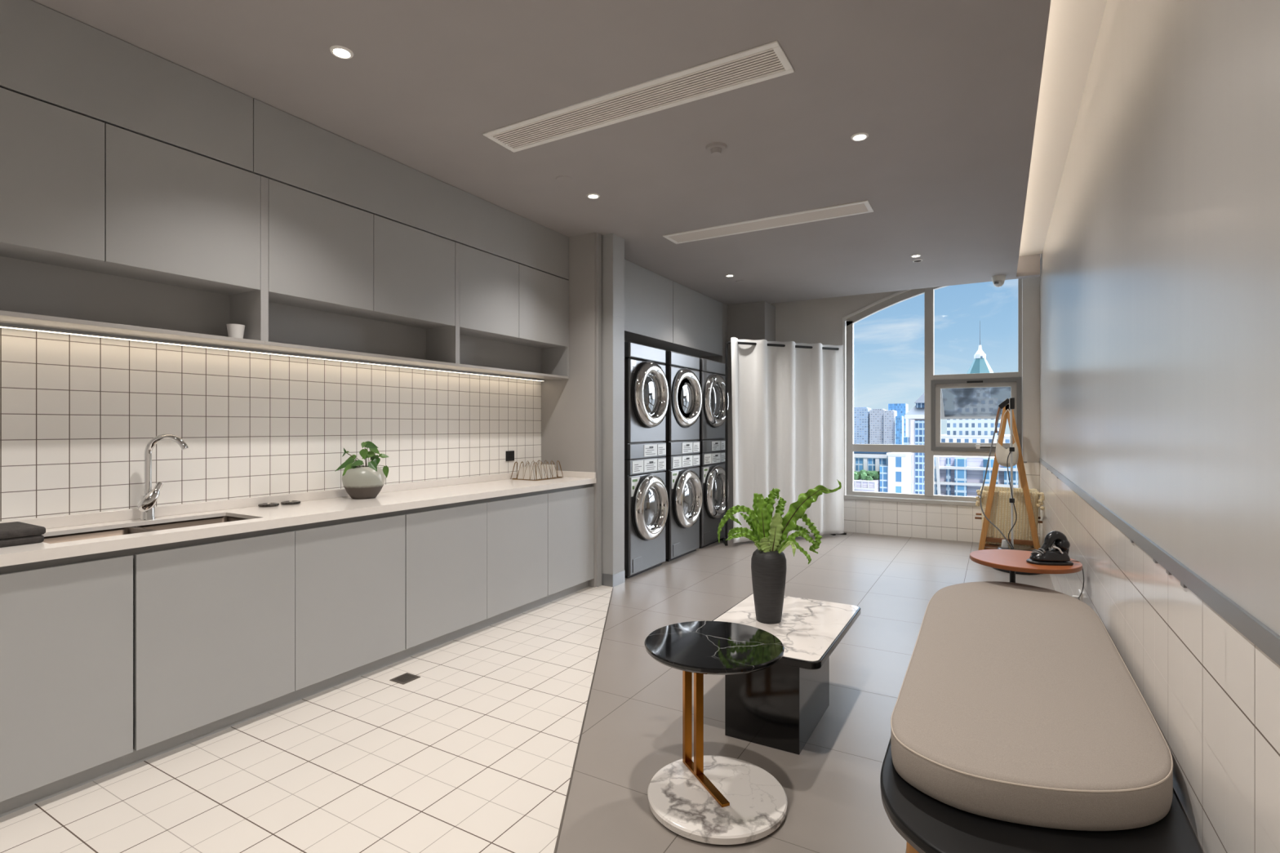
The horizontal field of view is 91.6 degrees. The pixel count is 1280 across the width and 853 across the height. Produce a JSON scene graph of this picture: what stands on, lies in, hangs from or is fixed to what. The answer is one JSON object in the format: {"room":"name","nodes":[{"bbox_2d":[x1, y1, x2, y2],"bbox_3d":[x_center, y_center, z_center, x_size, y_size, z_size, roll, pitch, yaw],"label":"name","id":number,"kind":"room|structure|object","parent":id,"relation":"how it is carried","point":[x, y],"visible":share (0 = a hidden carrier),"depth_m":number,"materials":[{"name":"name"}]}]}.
{"room":"laundry","nodes":[
{"label":"laundry","id":0,"kind":"room"},
{"bbox_2d":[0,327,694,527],"bbox_3d":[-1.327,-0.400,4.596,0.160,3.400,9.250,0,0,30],"label":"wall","id":1,"kind":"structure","parent":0,"point":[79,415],"depth_m":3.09,"materials":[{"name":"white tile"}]},
{"bbox_2d":[0,87,264,347],"bbox_3d":[-2.248,-0.800,2.539,0.288,0.810,1.245,0,0,30],"label":"upper cabinet","id":2,"kind":"object","parent":1,"relation":"attached to","point":[105,228],"visible":0.94,"depth_m":2.58,"materials":[{"name":"grey"}]},
{"bbox_2d":[0,0,253,172],"bbox_3d":[-2.261,-1.388,2.516,0.288,0.350,1.192,0,0,30],"label":"panel","id":3,"kind":"object","parent":2,"relation":"on","point":[48,55],"visible":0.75,"depth_m":2.51,"materials":[{"name":"grey paint"}]},
{"bbox_2d":[0,310,264,347],"bbox_3d":[-2.248,-0.404,2.539,0.288,0.018,1.245,0,0,30],"label":"open shelf","id":4,"kind":"object","parent":2,"relation":"attached to","point":[6,317],"depth_m":2.57,"materials":[{"name":"grey wood"}]},
{"bbox_2d":[226,324,244,338],"bbox_3d":[-1.940,-0.450,2.988,0.076,0.074,0.076,0,0,30],"label":"cup","id":5,"kind":"object","parent":2,"relation":"in","point":[236,331],"visible":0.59,"depth_m":2.96,"materials":[{"name":"white ceramic"}]},
{"bbox_2d":[241,177,457,368],"bbox_3d":[-1.629,-0.800,3.617,0.288,0.810,1.240,0,0,30],"label":"upper cabinet","id":6,"kind":"object","parent":1,"relation":"attached to","point":[342,281],"visible":0.87,"depth_m":3.51,"materials":[{"name":"grey"}]},
{"bbox_2d":[0,322,544,381],"bbox_3d":[-1.723,-0.387,3.636,0.030,0.016,3.650,0,0,30],"label":"strip light","id":7,"kind":"object","parent":6,"relation":"attached to","point":[2,325],"visible":1,"depth_m":3.05,"materials":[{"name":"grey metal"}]},
{"bbox_2d":[241,341,457,368],"bbox_3d":[-1.629,-0.404,3.617,0.288,0.018,1.240,0,0,30],"label":"open shelf","id":8,"kind":"object","parent":6,"relation":"attached to","point":[270,346],"depth_m":3.46,"materials":[{"name":"grey wood"}]},
{"bbox_2d":[251,98,568,279],"bbox_3d":[-1.337,-1.388,4.125,0.288,0.350,2.514,0,0,30],"label":"panel","id":9,"kind":"object","parent":6,"relation":"on","point":[288,149],"visible":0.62,"depth_m":3.62,"materials":[{"name":"grey paint"}]},
{"bbox_2d":[435,243,568,379],"bbox_3d":[-1.016,-0.800,4.684,0.288,0.810,1.222,0,0,30],"label":"upper cabinet","id":10,"kind":"object","parent":1,"relation":"attached to","point":[513,317],"visible":0.86,"depth_m":4.63,"materials":[{"name":"grey wood"}]},
{"bbox_2d":[435,363,568,379],"bbox_3d":[-1.016,-0.404,4.684,0.288,0.018,1.222,0,0,30],"label":"open shelf","id":11,"kind":"object","parent":10,"relation":"attached to","point":[464,367],"depth_m":4.56,"materials":[{"name":"grey wood"}]},
{"bbox_2d":[505,450,514,461],"bbox_3d":[-1.031,0.234,4.942,0.010,0.079,0.095,0,0,30],"label":"wall socket","id":12,"kind":"object","parent":1,"relation":"attached to","point":[509,455],"visible":1,"depth_m":4.93,"materials":[{"name":"black plastic"}]},
{"bbox_2d":[508,453,512,458],"bbox_3d":[-1.027,0.234,4.940,0.002,0.043,0.049,0,0,30],"label":"outlet","id":13,"kind":"object","parent":12,"relation":"attached to","point":[510,455],"depth_m":4.94,"materials":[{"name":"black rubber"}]},
{"bbox_2d":[624,259,672,344],"bbox_3d":[-0.178,-1.230,6.106,0.350,0.667,1.523,0,0,30],"label":"upper cabinet","id":14,"kind":"object","parent":1,"relation":"attached to","point":[648,295],"visible":0.53,"depth_m":6.23,"materials":[{"name":"grey wood"}]},
{"bbox_2d":[644,280,722,356],"bbox_3d":[0.548,-1.230,7.370,0.350,0.667,1.387,0,0,30],"label":"upper cabinet","id":15,"kind":"object","parent":1,"relation":"attached to","point":[697,317],"visible":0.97,"depth_m":7.23,"materials":[{"name":"grey wood"}]},
{"bbox_2d":[0,527,1054,852],"bbox_3d":[0.416,1.359,3.711,4.165,0.123,9.650,0,0,30],"label":"floor","id":16,"kind":"structure","parent":0,"point":[548,727],"depth_m":2.55,"materials":[{"name":"grey tile"}]},
{"bbox_2d":[0,548,133,817],"bbox_3d":[-2.446,0.878,1.944,0.538,0.844,1.236,0,0,30],"label":"base cabinet","id":17,"kind":"object","parent":16,"relation":"on","point":[66,624],"visible":0.95,"depth_m":2.17,"materials":[{"name":"grey wood"}]},
{"bbox_2d":[128,510,405,767],"bbox_3d":[-1.829,0.878,3.018,0.538,0.844,1.240,0,0,30],"label":"base cabinet","id":18,"kind":"object","parent":16,"relation":"on","point":[229,630],"visible":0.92,"depth_m":2.74,"materials":[{"name":"grey wood"}]},
{"bbox_2d":[0,470,595,567],"bbox_3d":[-1.672,0.411,3.271,0.558,0.087,4.328,0,0,30],"label":"countertop","id":19,"kind":"structure","parent":18,"relation":"on","point":[319,506],"depth_m":2.99,"materials":[{"name":"white stone"}]},
{"bbox_2d":[0,534,44,547],"bbox_3d":[-2.312,0.401,2.165,0.255,0.028,0.292,0,0,30],"label":"folded cloth","id":20,"kind":"object","parent":19,"relation":"on","point":[40,538],"visible":0.49,"depth_m":2.17,"materials":[{"name":"grey fabric"}]},
{"bbox_2d":[0,521,45,539],"bbox_3d":[-2.311,0.372,2.166,0.261,0.028,0.296,0,0,30],"label":"folded cloth","id":21,"kind":"object","parent":20,"relation":"on","point":[15,529],"visible":1,"depth_m":2.19,"materials":[{"name":"grey fabric"}]},
{"bbox_2d":[42,515,247,543],"bbox_3d":[-2.044,0.536,2.605,0.342,0.209,0.754,0,0,30],"label":"sink","id":22,"kind":"object","parent":19,"relation":"in","point":[139,529],"visible":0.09,"depth_m":2.65,"materials":[{"name":"grey metal"}]},
{"bbox_2d":[137,433,188,520],"bbox_3d":[-2.124,0.224,2.762,0.193,0.382,0.087,0,0,-2],"label":"tap","id":23,"kind":"object","parent":19,"relation":"on","point":[147,504],"visible":1,"depth_m":2.76,"materials":[{"name":"silver metal"}]},
{"bbox_2d":[257,502,279,506],"bbox_3d":[-1.933,0.407,3.241,0.096,0.016,0.096,0,0,30],"label":"stopper","id":24,"kind":"object","parent":19,"relation":"on","point":[265,504],"visible":1,"depth_m":3.22,"materials":[{"name":"silver metal"}]},
{"bbox_2d":[280,500,301,505],"bbox_3d":[-1.871,0.407,3.337,0.096,0.016,0.096,0,0,30],"label":"stopper","id":25,"kind":"object","parent":19,"relation":"on","point":[290,502],"visible":1,"depth_m":3.31,"materials":[{"name":"silver metal"}]},
{"bbox_2d":[334,441,388,499],"bbox_3d":[-1.606,0.250,3.612,0.260,0.330,0.240,0,0,30],"label":"potted plant","id":26,"kind":"object","parent":19,"relation":"on","point":[363,482],"visible":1,"depth_m":3.55,"materials":[{"name":"green plant"}]},
{"bbox_2d":[511,460,563,480],"bbox_3d":[-0.819,0.345,4.974,0.261,0.139,0.346,0,0,30],"label":"wire basket","id":27,"kind":"object","parent":19,"relation":"on","point":[547,462],"visible":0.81,"depth_m":4.89,"materials":[{"name":"gold metal"}]},
{"bbox_2d":[517,466,533,479],"bbox_3d":[-0.890,0.364,4.851,0.163,0.092,0.009,0,-1,32],"label":"sachet","id":28,"kind":"object","parent":27,"relation":"in","point":[522,471],"visible":1,"depth_m":4.85,"materials":[{"name":"white paper"}]},
{"bbox_2d":[520,466,536,479],"bbox_3d":[-0.879,0.362,4.870,0.159,0.096,0.011,0,0,28],"label":"sachet","id":29,"kind":"object","parent":27,"relation":"in","point":[534,473],"visible":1,"depth_m":4.84,"materials":[{"name":"white paper"}]},
{"bbox_2d":[525,465,541,479],"bbox_3d":[-0.844,0.359,4.932,0.175,0.102,0.010,0,0,32],"label":"sachet","id":30,"kind":"object","parent":27,"relation":"in","point":[527,465],"visible":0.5,"depth_m":4.90,"materials":[{"name":"white paper"}]},
{"bbox_2d":[533,466,538,479],"bbox_3d":[-0.867,0.363,4.891,0.173,0.093,0.009,0,0,31],"label":"sachet","id":31,"kind":"object","parent":27,"relation":"in","point":[535,468],"visible":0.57,"depth_m":4.85,"materials":[{"name":"white paper"}]},
{"bbox_2d":[537,466,540,479],"bbox_3d":[-0.855,0.364,4.912,0.162,0.092,0.010,0,0,27],"label":"sachet","id":32,"kind":"object","parent":27,"relation":"in","point":[538,471],"visible":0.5,"depth_m":4.88,"materials":[{"name":"white paper"}]},
{"bbox_2d":[533,464,550,477],"bbox_3d":[-0.796,0.359,5.013,0.177,0.102,0.009,0,0,31],"label":"sachet","id":33,"kind":"object","parent":27,"relation":"in","point":[547,469],"visible":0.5,"depth_m":4.98,"materials":[{"name":"white"}]},
{"bbox_2d":[540,466,544,478],"bbox_3d":[-0.832,0.361,4.951,0.164,0.099,0.009,0,2,28],"label":"sachet","id":34,"kind":"object","parent":27,"relation":"in","point":[541,468],"visible":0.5,"depth_m":4.92,"materials":[{"name":"white paper"}]},
{"bbox_2d":[542,466,546,478],"bbox_3d":[-0.820,0.364,4.972,0.176,0.091,0.009,0,1,29],"label":"sachet","id":35,"kind":"object","parent":27,"relation":"in","point":[544,468],"visible":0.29,"depth_m":4.93,"materials":[{"name":"white paper"}]},
{"bbox_2d":[544,464,556,476],"bbox_3d":[-0.749,0.361,5.096,0.159,0.099,0.010,0,-2,29],"label":"sachet","id":36,"kind":"object","parent":27,"relation":"in","point":[553,467],"visible":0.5,"depth_m":5.07,"materials":[{"name":"white paper"}]},
{"bbox_2d":[389,672,420,684],"bbox_3d":[-1.208,1.297,3.203,0.104,0.004,0.108,0,0,30],"label":"floor drain","id":37,"kind":"object","parent":16,"relation":"on","point":[406,677],"visible":1,"depth_m":3.20,"materials":[{"name":"grey metal"}]},
{"bbox_2d":[399,489,547,661],"bbox_3d":[-1.209,0.878,4.097,0.538,0.844,1.247,0,0,30],"label":"base cabinet","id":38,"kind":"object","parent":16,"relation":"on","point":[472,566],"visible":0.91,"depth_m":3.86,"materials":[{"name":"grey wood"}]},
{"bbox_2d":[542,483,594,604],"bbox_3d":[-0.751,0.878,4.896,0.538,0.844,0.595,0,0,30],"label":"base cabinet","id":39,"kind":"object","parent":16,"relation":"on","point":[571,509],"visible":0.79,"depth_m":4.74,"materials":[{"name":"grey wood"}]},
{"bbox_2d":[541,232,601,587],"bbox_3d":[-0.583,-0.133,5.188,0.578,2.865,0.078,0,0,30],"label":"wall","id":40,"kind":"structure","parent":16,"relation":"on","point":[571,407],"depth_m":5.07,"materials":[{"name":"grey paint"}]},
{"bbox_2d":[624,457,668,577],"bbox_3d":[-0.152,0.793,5.719,0.699,1.014,0.665,0,0,30],"label":"washing machine","id":41,"kind":"object","parent":16,"relation":"on","point":[646,494],"visible":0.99,"depth_m":5.46,"materials":[{"name":"black metal"}]},
{"bbox_2d":[624,341,668,460],"bbox_3d":[-0.152,-0.220,5.719,0.699,1.014,0.665,0,0,30],"label":"dryer","id":42,"kind":"object","parent":41,"relation":"on","point":[646,384],"visible":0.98,"depth_m":5.46,"materials":[{"name":"black metal"}]},
{"bbox_2d":[664,453,702,561],"bbox_3d":[0.229,0.793,6.384,0.699,1.014,0.670,0,0,30],"label":"washing machine","id":43,"kind":"object","parent":16,"relation":"on","point":[683,486],"visible":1,"depth_m":6.12,"materials":[{"name":"black metal"}]},
{"bbox_2d":[662,351,702,456],"bbox_3d":[0.227,-0.220,6.385,0.694,1.014,0.670,0,0,30],"label":"dryer","id":44,"kind":"object","parent":43,"relation":"on","point":[682,371],"visible":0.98,"depth_m":6.17,"materials":[{"name":"black metal"}]},
{"bbox_2d":[697,451,728,548],"bbox_3d":[0.595,0.793,7.020,0.699,1.014,0.657,0,0,30],"label":"washing machine","id":45,"kind":"object","parent":16,"relation":"on","point":[712,465],"visible":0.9,"depth_m":6.75,"materials":[{"name":"black metal"}]},
{"bbox_2d":[697,358,728,453],"bbox_3d":[0.594,-0.220,7.020,0.697,1.014,0.657,0,0,30],"label":"dryer","id":46,"kind":"object","parent":45,"relation":"on","point":[712,373],"visible":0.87,"depth_m":6.78,"materials":[{"name":"black metal"}]},
{"bbox_2d":[644,621,787,844],"bbox_3d":[0.260,1.026,2.163,0.494,0.549,0.486,0,0,30],"label":"side table","id":47,"kind":"object","parent":16,"relation":"on","point":[717,800],"visible":1,"depth_m":2.13,"materials":[{"name":"white stone"}]},
{"bbox_2d":[721,341,846,546],"bbox_3d":[1.549,0.186,7.502,1.710,2.229,0.917,0,0,-23],"label":"stand","id":48,"kind":"object","parent":16,"relation":"on","point":[726,343],"visible":0.63,"depth_m":6.79,"materials":[{"name":"black"}]},
{"bbox_2d":[730,337,844,543],"bbox_3d":[1.674,0.155,7.069,1.540,2.242,0.143,0,0,-25],"label":"curtain","id":49,"kind":"object","parent":48,"relation":"hanging from","point":[788,431],"visible":0.89,"depth_m":7.06,"materials":[{"name":"white fabric"}]},
{"bbox_2d":[711,593,860,755],"bbox_3d":[0.653,1.100,2.881,0.562,0.400,0.877,0,0,30],"label":"coffee table","id":50,"kind":"object","parent":16,"relation":"on","point":[780,706],"visible":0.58,"depth_m":2.58,"materials":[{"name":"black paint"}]},
{"bbox_2d":[717,479,841,624],"bbox_3d":[0.637,0.570,2.880,0.562,0.660,0.233,0,0,4],"label":"plant","id":51,"kind":"object","parent":50,"relation":"on","point":[768,562],"visible":1,"depth_m":2.85,"materials":[{"name":"green plant"}]},
{"bbox_2d":[979,397,1038,574],"bbox_3d":[3.454,0.517,5.697,0.491,1.565,0.460,0,0,-25],"label":"steamer","id":52,"kind":"object","parent":16,"relation":"on","point":[1006,544],"visible":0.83,"depth_m":5.71,"materials":[{"name":"black plastic"}]},
{"bbox_2d":[1001,539,1008,547],"bbox_3d":[3.367,1.082,5.747,0.056,0.070,0.056,0,0,30],"label":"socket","id":53,"kind":"object","parent":52,"relation":"attached to","point":[1004,543],"depth_m":5.73,"materials":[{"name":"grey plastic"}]},
{"bbox_2d":[974,404,1044,550],"bbox_3d":[3.749,0.536,6.334,0.593,1.519,0.544,0,0,30],"label":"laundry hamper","id":54,"kind":"object","parent":16,"relation":"on","point":[996,505],"visible":0.77,"depth_m":6.14,"materials":[{"name":"beige fabric"}]},
{"bbox_2d":[995,408,1018,466],"bbox_3d":[3.571,0.111,6.058,0.193,0.567,0.116,0,0,30],"label":"canvas bag","id":55,"kind":"object","parent":54,"relation":"hanging from","point":[1002,453],"visible":0.85,"depth_m":6.04,"materials":[{"name":"white fabric"}]},
{"bbox_2d":[985,543,1034,547],"bbox_3d":[3.756,1.195,6.330,0.430,0.020,0.460,0,0,30],"label":"shelf","id":56,"kind":"object","parent":54,"relation":"attached to","point":[993,545],"depth_m":6.20,"materials":[{"name":"brown wood"}]},
{"bbox_2d":[975,485,1044,546],"bbox_3d":[3.746,0.904,6.322,0.586,0.552,0.493,0,0,30],"label":"basket","id":57,"kind":"object","parent":54,"relation":"on","point":[996,505],"depth_m":6.15,"materials":[{"name":"beige wicker"}]},
{"bbox_2d":[969,549,1082,582],"bbox_3d":[1.990,0.993,3.228,0.496,0.615,0.496,0,0,30],"label":"pedestal table","id":58,"kind":"object","parent":16,"relation":"on","point":[1013,561],"visible":0.58,"depth_m":3.15,"materials":[{"name":"brown wood"}]},
{"bbox_2d":[1026,530,1084,598],"bbox_3d":[2.197,0.730,3.193,0.521,0.412,0.165,0,0,-28],"label":"iron","id":59,"kind":"object","parent":58,"relation":"on","point":[1045,555],"visible":1,"depth_m":3.10,"materials":[{"name":"black plastic"}]},
{"bbox_2d":[880,737,1203,852],"bbox_3d":[1.318,1.101,2.196,0.666,0.401,2.354,0,0,30],"label":"bench","id":60,"kind":"object","parent":16,"relation":"on","point":[927,824],"visible":0.24,"depth_m":1.38,"materials":[{"name":"black wood"}]},
{"bbox_2d":[890,581,1173,831],"bbox_3d":[1.376,0.843,2.293,0.651,0.112,2.099,0,0,30],"label":"bench cushion","id":61,"kind":"object","parent":60,"relation":"on","point":[1016,703],"visible":1,"depth_m":1.68,"materials":[{"name":"beige fabric"}]},
{"bbox_2d":[31,0,1106,305],"bbox_3d":[0.391,-1.839,3.667,4.165,0.561,9.550,0,0,30],"label":"ceiling","id":62,"kind":"structure","parent":0,"point":[967,109],"depth_m":3.10,"materials":[{"name":"paint"}]},
{"bbox_2d":[329,44,353,58],"bbox_3d":[-1.246,-1.562,2.601,0.092,0.006,0.092,0,0,30],"label":"recessed light","id":63,"kind":"object","parent":62,"relation":"in","point":[340,51],"visible":1,"depth_m":2.60,"materials":[{"name":"white plastic"}]},
{"bbox_2d":[586,193,599,199],"bbox_3d":[-0.317,-1.562,4.223,0.092,0.006,0.092,0,0,30],"label":"recessed light","id":64,"kind":"object","parent":62,"relation":"in","point":[593,196],"visible":1,"depth_m":4.22,"materials":[{"name":"white"}]},
{"bbox_2d":[482,40,794,152],"bbox_3d":[-0.081,-1.562,3.030,1.612,0.009,0.250,0,0,30],"label":"ceiling vent","id":65,"kind":"object","parent":62,"relation":"in","point":[766,61],"visible":1,"depth_m":2.95,"materials":[{"name":"white metal"}]},
{"bbox_2d":[705,142,727,155],"bbox_3d":[0.426,-1.544,3.483,0.120,0.042,0.120,0,0,30],"label":"smoke detector","id":66,"kind":"object","parent":62,"relation":"attached to","point":[715,148],"visible":1,"depth_m":3.46,"materials":[{"name":"paint"}]},
{"bbox_2d":[662,200,873,244],"bbox_3d":[0.940,-1.562,4.807,1.602,0.009,0.250,0,0,30],"label":"ceiling vent","id":67,"kind":"object","parent":62,"relation":"in","point":[862,206],"visible":1,"depth_m":4.75,"materials":[{"name":"white metal"}]},
{"bbox_2d":[850,132,868,141],"bbox_3d":[1.186,-1.562,3.360,0.092,0.006,0.092,0,0,30],"label":"recessed light","id":68,"kind":"object","parent":62,"relation":"in","point":[862,135],"visible":1,"depth_m":3.36,"materials":[{"name":"white plastic"}]},
{"bbox_2d":[911,253,921,257],"bbox_3d":[2.527,-1.562,5.702,0.092,0.006,0.092,0,0,30],"label":"recessed light","id":69,"kind":"object","parent":62,"relation":"in","point":[917,255],"visible":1,"depth_m":5.70,"materials":[{"name":"white"}]},
{"bbox_2d":[912,259,922,262],"bbox_3d":[2.617,-1.562,5.870,0.092,0.006,0.092,0,0,30],"label":"recessed light","id":70,"kind":"object","parent":62,"relation":"in","point":[914,260],"visible":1,"depth_m":5.87,"materials":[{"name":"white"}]},
{"bbox_2d":[991,275,1005,287],"bbox_3d":[3.737,-1.509,6.487,0.132,0.112,0.132,0,0,5],"label":"security camera","id":71,"kind":"object","parent":62,"relation":"attached to","point":[998,281],"visible":1,"depth_m":6.45,"materials":[{"name":"white plastic"}]},
{"bbox_2d":[601,233,624,585],"bbox_3d":[-0.465,-0.133,5.285,0.670,2.865,0.178,0,0,30],"label":"wall column","id":72,"kind":"structure","parent":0,"point":[612,245],"depth_m":5.08,"materials":[{"name":"grey paint"}]},
{"bbox_2d":[602,570,624,586],"bbox_3d":[-0.217,1.250,5.142,0.102,0.100,0.186,0,0,30],"label":"baseboard","id":73,"kind":"structure","parent":72,"relation":"attached to","point":[611,580],"depth_m":5.08,"materials":[{"name":"grey paint"}]},
{"bbox_2d":[697,302,727,363],"bbox_3d":[0.934,-0.133,8.043,0.350,2.865,0.159,0,0,30],"label":"wall","id":74,"kind":"structure","parent":0,"point":[717,358],"depth_m":7.94,"materials":[{"name":"grey paint"}]},
{"bbox_2d":[727,301,775,528],"bbox_3d":[1.298,-0.133,8.174,0.850,2.865,0.430,0,0,30],"label":"wall pillar","id":75,"kind":"structure","parent":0,"point":[754,321],"depth_m":7.96,"materials":[{"name":"grey paint"}]},
{"bbox_2d":[769,253,1040,544],"bbox_3d":[2.736,-0.400,7.700,4.115,3.400,0.220,0,0,30],"label":"wall","id":76,"kind":"structure","parent":0,"point":[815,321],"depth_m":7.26,"materials":[{"name":"grey paint"}]},
{"bbox_2d":[842,278,1022,506],"bbox_3d":[3.493,-0.468,7.523,1.905,2.725,0.716,0,0,30],"label":"window","id":77,"kind":"structure","parent":76,"relation":"in","point":[975,395],"depth_m":7.22,"materials":[{"name":"grey"}]},
{"bbox_2d":[1040,0,1279,852],"bbox_3d":[2.110,-0.400,2.680,0.200,3.400,9.350,0,0,30],"label":"wall","id":78,"kind":"structure","parent":0,"point":[1160,259],"depth_m":1.57,"materials":[{"name":"grey paint"}]},
{"bbox_2d":[1071,589,1082,601],"bbox_3d":[2.382,0.938,3.395,0.040,0.085,0.090,0,0,30],"label":"wall socket","id":79,"kind":"object","parent":78,"relation":"attached to","point":[1080,598],"visible":0.38,"depth_m":3.38,"materials":[{"name":"white plastic"}]},
{"bbox_2d":[1039,457,1279,666],"bbox_3d":[1.999,0.363,2.675,0.027,0.050,9.230,0,0,30],"label":"trim","id":80,"kind":"structure","parent":78,"relation":"attached to","point":[1264,638],"depth_m":1.39,"materials":[{"name":"grey metal"}]},
{"label":"outside","id":81,"kind":"structure","parent":0,"visible":0},
{"bbox_3d":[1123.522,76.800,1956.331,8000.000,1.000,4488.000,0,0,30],"label":"ground","id":82,"kind":"structure","parent":81,"visible":0},
{"bbox_2d":[853,407,871,444],"bbox_3d":[306.673,24.900,876.153,31.200,102.800,25.000,0,0,30],"label":"tower block","id":83,"kind":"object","parent":82,"relation":"on","point":[861,415],"visible":0.43,"depth_m":862.20,"materials":[{"name":"blue"}]},
{"bbox_2d":[853,451,888,492],"bbox_3d":[48.008,40.400,134.797,13.000,71.800,18.400,0,0,30],"label":"block","id":84,"kind":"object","parent":82,"relation":"on","point":[863,460],"visible":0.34,"depth_m":132.97,"materials":[{"name":"white concrete"}]},
{"bbox_2d":[853,470,879,480],"bbox_3d":[45.275,10.406,131.977,10.187,2.962,7.535,0,0,30],"label":"shrubs","id":85,"kind":"object","parent":84,"relation":"on","point":[865,475],"visible":0.4,"depth_m":129.62,"materials":[{"name":"green plant"}]},
{"bbox_2d":[869,408,887,444],"bbox_3d":[330.520,26.100,862.457,19.800,100.400,25.000,0,0,30],"label":"tower block","id":86,"kind":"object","parent":82,"relation":"on","point":[876,415],"visible":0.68,"depth_m":852.15,"materials":[{"name":"grey concrete"}]},
{"bbox_2d":[884,409,897,444],"bbox_3d":[340.022,27.200,845.469,13.200,98.200,25.000,0,0,30],"label":"tower block","id":87,"kind":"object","parent":82,"relation":"on","point":[889,415],"visible":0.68,"depth_m":834.85,"materials":[{"name":"grey concrete"}]},
{"bbox_2d":[880,452,911,493],"bbox_3d":[54.178,40.900,131.887,5.400,70.800,9.300,0,0,30],"label":"block","id":88,"kind":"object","parent":82,"relation":"on","point":[895,477],"visible":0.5,"depth_m":128.12,"materials":[{"name":"grey concrete"}]},
{"bbox_2d":[888,403,908,436],"bbox_3d":[380.631,21.550,917.284,23.500,109.500,30.000,0,0,30],"label":"tower block","id":89,"kind":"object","parent":82,"relation":"on","point":[902,409],"visible":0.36,"depth_m":903.35,"materials":[{"name":"blue glass"}]},
{"bbox_2d":[895,416,903,444],"bbox_3d":[345.330,31.200,828.005,8.200,90.200,20.000,0,0,30],"label":"tower block","id":90,"kind":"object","parent":82,"relation":"on","point":[899,420],"visible":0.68,"depth_m":819.50,"materials":[{"name":"blue glass"}]},
{"bbox_2d":[903,392,924,493],"bbox_3d":[64.265,34.000,141.720,6.900,84.600,11.800,0,0,30],"label":"apartment tower","id":91,"kind":"structure","parent":82,"relation":"on","point":[915,415],"depth_m":137.02,"materials":[{"name":"grey concrete"}]},
{"bbox_2d":[941,320,1009,443],"bbox_3d":[147.387,15.300,272.841,27.800,122.000,40.800,0,0,30],"label":"tower","id":92,"kind":"structure","parent":82,"relation":"on","point":[958,430],"depth_m":259.32,"materials":[{"name":"stone"}]},
{"bbox_2d":[933,455,1017,497],"bbox_3d":[46.975,40.096,84.506,13.900,72.409,16.650,0,0,30],"label":"block","id":93,"kind":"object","parent":82,"relation":"on","point":[958,476],"visible":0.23,"depth_m":79.28,"materials":[{"name":"white concrete"}]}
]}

